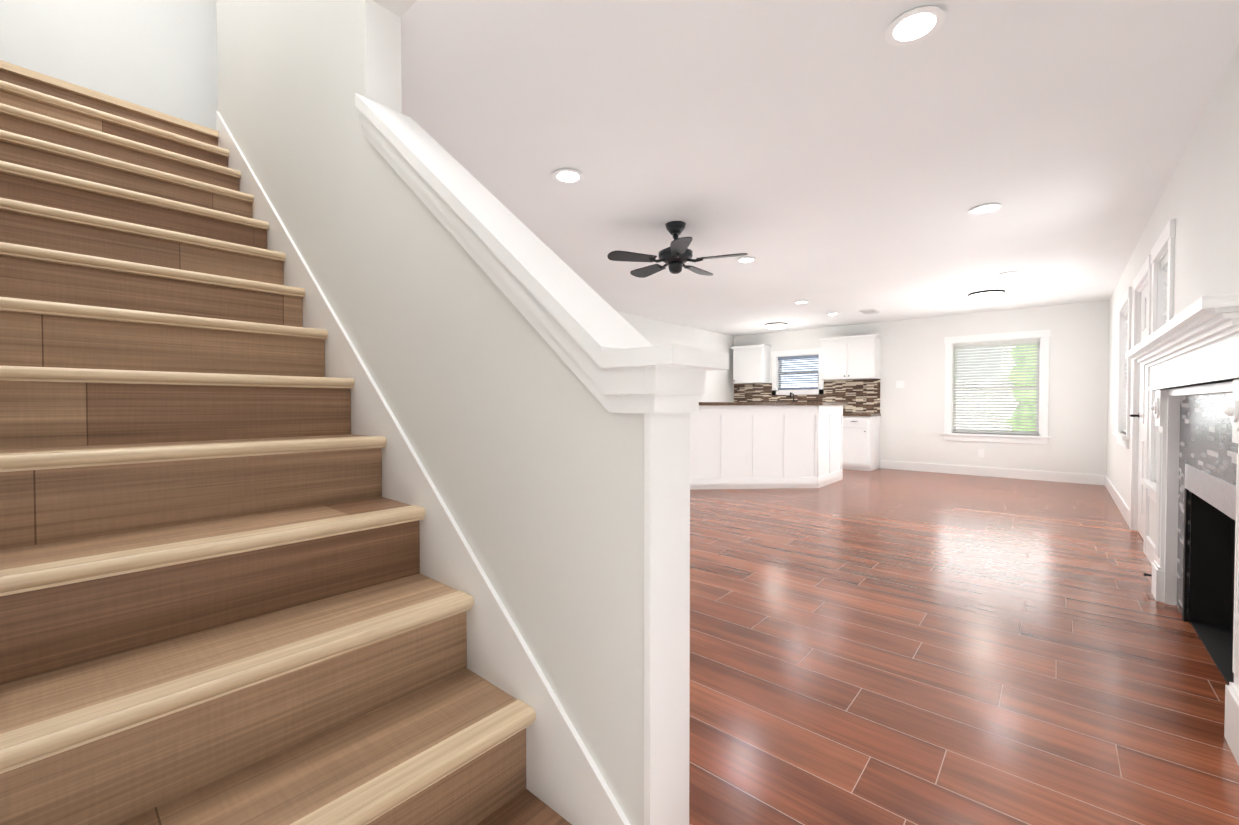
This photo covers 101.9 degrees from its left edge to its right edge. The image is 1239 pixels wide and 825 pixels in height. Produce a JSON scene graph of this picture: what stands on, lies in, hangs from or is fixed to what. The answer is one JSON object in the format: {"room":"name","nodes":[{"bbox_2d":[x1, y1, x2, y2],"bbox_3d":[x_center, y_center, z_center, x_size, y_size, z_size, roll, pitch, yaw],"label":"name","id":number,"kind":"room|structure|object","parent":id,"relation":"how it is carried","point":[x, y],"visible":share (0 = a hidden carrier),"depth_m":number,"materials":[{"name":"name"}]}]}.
{"room":"living room","nodes":[
{"label":"living room","id":0,"kind":"room"},
{"bbox_2d":[0,60,218,137],"bbox_3d":[-2.755,-1.566,3.494,1.129,0.269,2.199,1,1,41],"label":"floor","id":1,"kind":"structure","parent":0,"point":[59,83],"depth_m":2.66,"materials":[{"name":"wood"}]},
{"bbox_2d":[0,0,733,401],"bbox_3d":[-0.838,-1.635,6.663,0.140,5.200,9.780,1,1,41],"label":"wall","id":2,"kind":"structure","parent":0,"point":[158,54],"depth_m":3.59,"materials":[{"name":"white paint"}]},
{"bbox_2d":[216,0,643,824],"bbox_3d":[-1.443,-1.562,2.282,4.700,5.200,0.123,1,1,41],"label":"wall","id":3,"kind":"structure","parent":0,"point":[526,446],"depth_m":1.34,"materials":[{"name":"paint"}]},
{"bbox_2d":[216,111,630,824],"bbox_3d":[-1.200,-0.388,2.000,3.322,2.863,0.012,1,1,41],"label":"skirt","id":4,"kind":"object","parent":3,"relation":"attached to","point":[566,781],"visible":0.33,"depth_m":1.32,"materials":[{"name":"white wood"}]},
{"bbox_2d":[355,93,728,412],"bbox_3d":[-0.332,-0.531,1.332,1.284,1.052,0.193,1,1,41],"label":"trim","id":5,"kind":"structure","parent":3,"relation":"attached to","point":[610,356],"depth_m":1.13,"materials":[{"name":"white wood"}]},
{"bbox_2d":[644,413,689,824],"bbox_3d":[0.077,0.488,0.992,0.092,1.144,0.157,1,1,41],"label":"trim","id":6,"kind":"structure","parent":3,"relation":"attached to","point":[666,600],"depth_m":0.96,"materials":[{"name":"white wood"}]},
{"bbox_2d":[401,0,1238,335],"bbox_3d":[0.848,-1.577,4.230,5.600,0.266,11.240,1,1,41],"label":"ceiling","id":7,"kind":"structure","parent":0,"point":[841,158],"depth_m":2.58,"materials":[{"name":"paint"}]},
{"bbox_2d":[552,168,583,183],"bbox_3d":[-0.307,-1.417,3.011,0.189,0.013,0.189,0,1,-4],"label":"recessed light","id":8,"kind":"object","parent":7,"relation":"in","point":[565,175],"depth_m":3.00,"materials":[{"name":"white plastic"}]},
{"bbox_2d":[607,221,747,277],"bbox_3d":[0.444,-1.250,3.877,1.027,0.374,1.002,1,1,41],"label":"ceiling fan","id":9,"kind":"object","parent":7,"relation":"hanging from","point":[676,255],"visible":1,"depth_m":3.78,"materials":[{"name":"black paint"}]},
{"bbox_2d":[736,257,756,262],"bbox_3d":[1.201,-1.446,4.760,0.189,0.013,0.189,0,1,-4],"label":"recessed light","id":10,"kind":"object","parent":7,"relation":"in","point":[743,259],"depth_m":4.73,"materials":[{"name":"white plastic"}]},
{"bbox_2d":[765,322,786,329],"bbox_3d":[2.690,-1.480,8.634,0.368,0.075,0.368,0,1,2],"label":"flush ceiling light","id":11,"kind":"object","parent":7,"relation":"attached to","point":[779,325],"depth_m":8.52,"materials":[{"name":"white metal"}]},
{"bbox_2d":[794,300,808,303],"bbox_3d":[2.439,-1.479,6.731,0.189,0.013,0.189,0,1,-4],"label":"recessed light","id":12,"kind":"object","parent":7,"relation":"in","point":[801,301],"depth_m":6.73,"materials":[{"name":"white plastic"}]},
{"bbox_2d":[859,309,879,313],"bbox_3d":[3.695,-1.488,7.428,0.200,0.018,0.340,1,1,41],"label":"ceiling vent","id":13,"kind":"object","parent":7,"relation":"in","point":[870,311],"visible":1,"depth_m":7.39,"materials":[{"name":"grey metal"}]},
{"bbox_2d":[885,6,945,45],"bbox_3d":[1.066,-1.397,1.816,0.189,0.013,0.189,0,1,-4],"label":"recessed light","id":14,"kind":"object","parent":7,"relation":"in","point":[915,25],"depth_m":1.81,"materials":[{"name":"white plastic"}]},
{"bbox_2d":[969,203,1001,214],"bbox_3d":[2.557,-1.425,3.515,0.189,0.013,0.189,0,1,-4],"label":"recessed light","id":15,"kind":"object","parent":7,"relation":"in","point":[989,207],"depth_m":3.50,"materials":[{"name":"white plastic"}]},
{"bbox_2d":[968,290,1004,300],"bbox_3d":[4.531,-1.439,6.211,0.368,0.075,0.368,0,1,2],"label":"flush ceiling light","id":16,"kind":"object","parent":7,"relation":"attached to","point":[985,295],"depth_m":6.11,"materials":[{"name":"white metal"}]},
{"bbox_2d":[997,272,1018,276],"bbox_3d":[4.091,-1.455,5.294,0.189,0.013,0.189,0,1,-4],"label":"recessed light","id":17,"kind":"object","parent":7,"relation":"in","point":[1006,274],"depth_m":5.27,"materials":[{"name":"white plastic"}]},
{"bbox_2d":[734,300,1108,474],"bbox_3d":[4.438,-0.290,8.485,5.460,2.450,0.140,1,1,41],"label":"wall","id":18,"kind":"structure","parent":0,"point":[912,357],"depth_m":7.50,"materials":[{"name":"white paint"}]},
{"bbox_2d":[731,344,771,383],"bbox_3d":[2.555,-0.929,9.773,0.679,0.715,0.370,1,1,41],"label":"upper cabinet","id":19,"kind":"object","parent":18,"relation":"attached to","point":[751,364],"visible":1,"depth_m":9.63,"materials":[{"name":"white wood"}]},
{"bbox_2d":[771,348,823,394],"bbox_3d":[3.351,-0.751,9.406,0.994,0.832,0.163,1,1,41],"label":"kitchen window","id":20,"kind":"structure","parent":18,"relation":"in","point":[775,355],"depth_m":9.42,"materials":[{"name":"white wood"}]},
{"bbox_2d":[778,355,818,389],"bbox_3d":[3.342,-0.744,9.396,0.768,0.624,0.063,1,1,41],"label":"window blind","id":21,"kind":"object","parent":20,"relation":"attached to","point":[803,357],"visible":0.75,"depth_m":9.38,"materials":[{"name":"white plastic"}]},
{"bbox_2d":[734,379,879,412],"bbox_3d":[3.353,-0.289,9.328,2.713,0.580,0.011,1,1,41],"label":"backsplash","id":22,"kind":"structure","parent":18,"relation":"attached to","point":[861,396],"depth_m":8.88,"materials":[{"name":"tile"}]},
{"bbox_2d":[819,334,882,379],"bbox_3d":[3.930,-0.926,8.576,0.924,0.720,0.370,1,1,41],"label":"upper cabinet","id":23,"kind":"object","parent":18,"relation":"attached to","point":[855,357],"visible":1,"depth_m":8.42,"materials":[{"name":"white wood"}]},
{"bbox_2d":[896,381,903,387],"bbox_3d":[4.601,-0.461,8.243,0.120,0.120,0.005,1,1,41],"label":"light switch","id":24,"kind":"object","parent":18,"relation":"attached to","point":[899,384],"depth_m":8.24,"materials":[{"name":"white plastic"}]},
{"bbox_2d":[978,449,983,456],"bbox_3d":[5.427,0.611,7.542,0.070,0.120,0.005,1,1,41],"label":"outlet","id":25,"kind":"object","parent":18,"relation":"attached to","point":[980,451],"depth_m":7.54,"materials":[{"name":"white plastic"}]},
{"bbox_2d":[880,460,1103,484],"bbox_3d":[5.405,0.883,7.559,2.700,0.135,0.016,1,1,41],"label":"baseboard","id":26,"kind":"structure","parent":18,"relation":"attached to","point":[1094,479],"depth_m":7.40,"materials":[{"name":"white wood"}]},
{"bbox_2d":[942,329,1050,443],"bbox_3d":[5.568,-0.364,7.467,1.290,1.602,0.189,1,1,41],"label":"living room window","id":27,"kind":"structure","parent":18,"relation":"in","point":[1043,372],"depth_m":7.35,"materials":[{"name":"white wood"}]},
{"bbox_2d":[953,338,1039,434],"bbox_3d":[5.567,-0.372,7.466,1.028,1.364,0.063,1,1,41],"label":"window blind","id":28,"kind":"object","parent":27,"relation":"attached to","point":[1022,408],"visible":0.9,"depth_m":7.43,"materials":[{"name":"white plastic"}]},
{"bbox_2d":[689,468,1238,824],"bbox_3d":[0.795,1.055,4.319,5.740,0.100,11.240,1,1,41],"label":"floor","id":29,"kind":"structure","parent":0,"point":[880,646],"depth_m":2.07,"materials":[{"name":"brown wood"}]},
{"bbox_2d":[0,70,571,824],"bbox_3d":[-1.555,-0.309,1.657,3.271,2.716,0.971,1,1,41],"label":"staircase","id":30,"kind":"structure","parent":29,"relation":"on","point":[224,600],"depth_m":1.19,"materials":[{"name":"wood"}]},
{"bbox_2d":[690,406,821,489],"bbox_3d":[1.316,0.440,6.427,1.850,1.060,1.846,1,1,41],"label":"base cabinet","id":31,"kind":"object","parent":29,"relation":"on","point":[755,445],"depth_m":6.39,"materials":[{"name":"wood"}]},
{"bbox_2d":[699,402,847,405],"bbox_3d":[1.576,-0.116,6.769,2.022,0.040,2.790,1,1,41],"label":"countertop","id":32,"kind":"structure","parent":31,"relation":"on","point":[700,403],"depth_m":6.35,"materials":[{"name":"brown stone"}]},
{"bbox_2d":[842,417,879,470],"bbox_3d":[4.011,0.497,8.366,0.440,0.880,0.617,1,1,41],"label":"base cabinet","id":33,"kind":"object","parent":29,"relation":"on","point":[861,442],"depth_m":8.14,"materials":[{"name":"wood"}]},
{"bbox_2d":[843,413,880,416],"bbox_3d":[3.156,0.025,9.094,2.728,0.040,0.629,1,1,41],"label":"countertop","id":34,"kind":"structure","parent":33,"relation":"on","point":[844,414],"depth_m":8.18,"materials":[{"name":"brown stone"}]},
{"bbox_2d":[1126,293,1238,764],"bbox_3d":[2.488,0.348,2.139,0.332,1.385,2.110,1,1,41],"label":"fireplace","id":35,"kind":"object","parent":29,"relation":"on","point":[1189,356],"visible":1,"depth_m":2.36,"materials":[{"name":"wood"}]},
{"bbox_2d":[1106,43,1238,592],"bbox_3d":[2.908,-0.190,2.461,0.140,2.450,11.240,1,1,41],"label":"wall","id":36,"kind":"structure","parent":0,"point":[1199,201],"depth_m":2.45,"materials":[{"name":"white paint"}]},
{"bbox_2d":[1104,475,1129,526],"bbox_3d":[5.445,0.917,5.515,0.015,0.135,3.050,1,1,41],"label":"baseboard","id":37,"kind":"structure","parent":36,"relation":"attached to","point":[1117,498],"depth_m":5.18,"materials":[{"name":"white wood"}]},
{"bbox_2d":[1112,287,1131,448],"bbox_3d":[5.041,-0.412,4.949,0.189,1.482,1.070,1,1,41],"label":"window","id":38,"kind":"structure","parent":36,"relation":"in","point":[1122,438],"depth_m":5.26,"materials":[{"name":"white wood"}]},
{"bbox_2d":[1123,307,1127,431],"bbox_3d":[5.041,-0.420,4.949,0.063,1.244,0.808,1,1,41],"label":"window blind","id":39,"kind":"object","parent":38,"relation":"attached to","point":[1125,316],"visible":0.12,"depth_m":5.20,"materials":[{"name":"white"}]},
{"bbox_2d":[1129,255,1151,552],"bbox_3d":[4.151,-0.056,3.926,0.183,2.135,1.030,1,1,41],"label":"door","id":40,"kind":"structure","parent":36,"relation":"in","point":[1139,509],"depth_m":4.10,"materials":[{"name":"white wood"}]},
{"bbox_2d":[1145,536,1155,564],"bbox_3d":[3.463,0.955,3.236,0.015,0.135,0.950,1,1,41],"label":"baseboard","id":41,"kind":"structure","parent":36,"relation":"attached to","point":[1150,546],"depth_m":3.42,"materials":[{"name":"white wood"}]},
{"bbox_2d":[1141,219,1175,502],"bbox_3d":[3.499,-0.268,3.178,0.189,1.712,0.810,1,1,41],"label":"window","id":42,"kind":"structure","parent":36,"relation":"in","point":[1165,240],"depth_m":3.40,"materials":[{"name":"white wood"}]},
{"bbox_2d":[1161,253,1167,322],"bbox_3d":[3.498,-0.276,3.178,0.063,1.474,0.548,1,1,41],"label":"window blind","id":43,"kind":"object","parent":42,"relation":"attached to","point":[1164,264],"visible":0.1,"depth_m":3.33,"materials":[{"name":"white"}]},
{"label":"outside","id":44,"kind":"structure","parent":0,"visible":0},
{"bbox_2d":[781,345,1036,430],"bbox_3d":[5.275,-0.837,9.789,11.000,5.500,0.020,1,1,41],"label":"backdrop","id":45,"kind":"structure","parent":44,"point":[796,366],"depth_m":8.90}
]}

